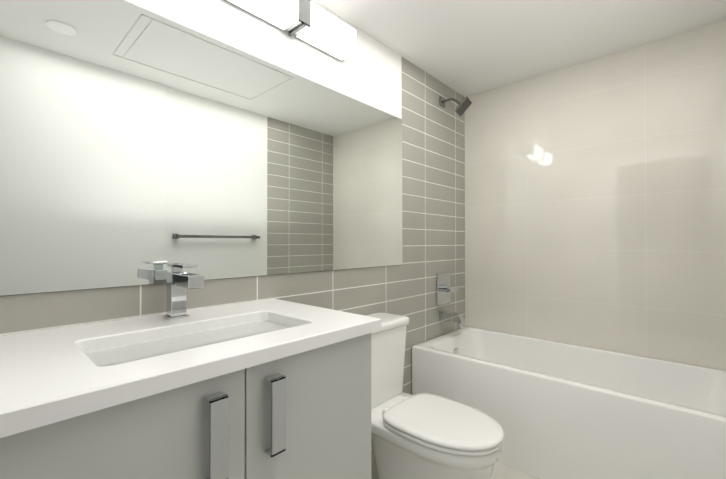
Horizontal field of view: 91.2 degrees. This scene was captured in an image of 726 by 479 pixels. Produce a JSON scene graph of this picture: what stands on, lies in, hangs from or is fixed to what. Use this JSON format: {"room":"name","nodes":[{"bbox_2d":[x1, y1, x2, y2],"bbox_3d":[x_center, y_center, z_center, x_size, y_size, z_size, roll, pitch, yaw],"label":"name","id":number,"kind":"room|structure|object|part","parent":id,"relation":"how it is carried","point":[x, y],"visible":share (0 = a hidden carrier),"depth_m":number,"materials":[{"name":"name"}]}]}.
{"room":"bathroom","nodes":[
{"label":"bathroom","id":0,"kind":"room"},
{"bbox_2d":[0,0,464,450],"bbox_3d":[-0.129,0.017,1.845,0.120,2.267,2.834,0,-1,43],"label":"wall","id":1,"kind":"structure","parent":0,"point":[374,73],"depth_m":1.93,"materials":[{"name":"grey tile"}]},
{"bbox_2d":[0,0,401,295],"bbox_3d":[-0.353,-0.292,1.509,0.005,0.880,1.747,0,-1,43],"label":"mirror","id":2,"kind":"object","parent":1,"relation":"attached to","point":[140,146],"visible":1,"depth_m":1.18,"materials":[{"name":"grey mirror"}]},
{"bbox_2d":[224,0,356,61],"bbox_3d":[-0.281,-0.952,1.514,0.110,0.134,0.644,0,-1,43],"label":"sconce","id":3,"kind":"object","parent":1,"relation":"attached to","point":[309,22],"visible":1,"depth_m":1.53,"materials":[{"name":"white"}]},
{"bbox_2d":[437,272,458,305],"bbox_3d":[0.594,0.346,2.485,0.074,0.220,0.180,0,-1,43],"label":"shower valve","id":4,"kind":"object","parent":1,"relation":"attached to","point":[445,289],"visible":1,"depth_m":2.48,"materials":[{"name":"silver metal"}]},
{"bbox_2d":[439,310,464,328],"bbox_3d":[0.611,0.546,2.435,0.164,0.099,0.062,0,-1,43],"label":"tub spout","id":5,"kind":"object","parent":1,"relation":"attached to","point":[445,315],"visible":1,"depth_m":2.41,"materials":[{"name":"silver metal"}]},
{"bbox_2d":[440,96,471,116],"bbox_3d":[0.639,-0.927,2.440,0.215,0.149,0.126,0,-1,43],"label":"shower head","id":6,"kind":"object","parent":1,"relation":"attached to","point":[463,106],"visible":1,"depth_m":2.42},
{"bbox_2d":[371,450,538,478],"bbox_3d":[0.476,1.196,1.282,1.760,0.100,2.834,0,-1,43],"label":"floor","id":7,"kind":"structure","parent":0,"point":[502,470],"depth_m":1.75,"materials":[{"name":"tile"}]},
{"bbox_2d":[0,263,380,478],"bbox_3d":[-0.447,0.609,0.967,0.588,1.069,0.872,0,-1,43],"label":"bathroom vanity","id":8,"kind":"object","parent":7,"relation":"on","point":[272,389],"visible":1,"depth_m":0.79,"materials":[{"name":"grey"}]},
{"bbox_2d":[163,263,203,319],"bbox_3d":[-0.544,0.160,1.081,0.180,0.169,0.060,0,-1,43],"label":"tap","id":9,"kind":"object","parent":8,"relation":"on","point":[178,281],"depth_m":1.10,"materials":[{"name":"silver metal"}]},
{"bbox_3d":[-0.265,0.660,0.789,0.017,0.754,0.845,0,-1,43],"label":"door","id":10,"kind":"part","parent":8,"relation":"part of","materials":[{"name":"grey wood"}]},
{"bbox_3d":[-0.250,0.403,0.771,0.032,0.173,0.178,0,-1,43],"label":"handle","id":11,"kind":"part","parent":8,"relation":"part of","materials":[{"name":"silver metal"}]},
{"bbox_2d":[364,312,503,478],"bbox_3d":[0.234,0.771,1.571,0.750,0.754,0.407,0,-1,43],"label":"toilet","id":12,"kind":"object","parent":7,"relation":"on","point":[424,436],"visible":0.75,"depth_m":1.46,"materials":[{"name":"white ceramic"}]},
{"bbox_3d":[0.037,0.589,1.753,0.216,0.386,0.407,0,-1,43],"label":"tank","id":13,"kind":"part","parent":12,"relation":"part of","materials":[{"name":"white ceramic"}]},
{"bbox_3d":[0.246,0.965,1.564,0.712,0.367,0.362,0,-1,43],"label":"bowl","id":14,"kind":"part","parent":12,"relation":"part of","materials":[{"name":"white ceramic"}]},
{"bbox_3d":[0.332,0.760,1.488,0.494,0.038,0.368,0,-1,43],"label":"seat","id":15,"kind":"part","parent":12,"relation":"part of","materials":[{"name":"white plastic"}]},
{"bbox_2d":[412,326,725,478],"bbox_3d":[1.104,0.906,1.970,1.514,0.490,0.727,0,-1,43],"label":"bathtub","id":16,"kind":"object","parent":7,"relation":"on","point":[556,410],"visible":0.94,"depth_m":1.75,"materials":[{"name":"white ceramic"}]},
{"bbox_2d":[315,0,725,96],"bbox_3d":[0.476,-1.171,1.301,1.760,0.100,2.834,0,-1,43],"label":"ceiling","id":17,"kind":"structure","parent":0,"point":[465,48],"depth_m":1.89,"materials":[{"name":"white paint"}]},
{"bbox_2d":[465,20,725,370],"bbox_3d":[1.437,0.020,2.251,1.640,2.267,0.120,0,-1,43],"label":"wall","id":18,"kind":"structure","parent":0,"point":[595,202],"depth_m":2.13,"materials":[{"name":"beige tile"}]}
]}

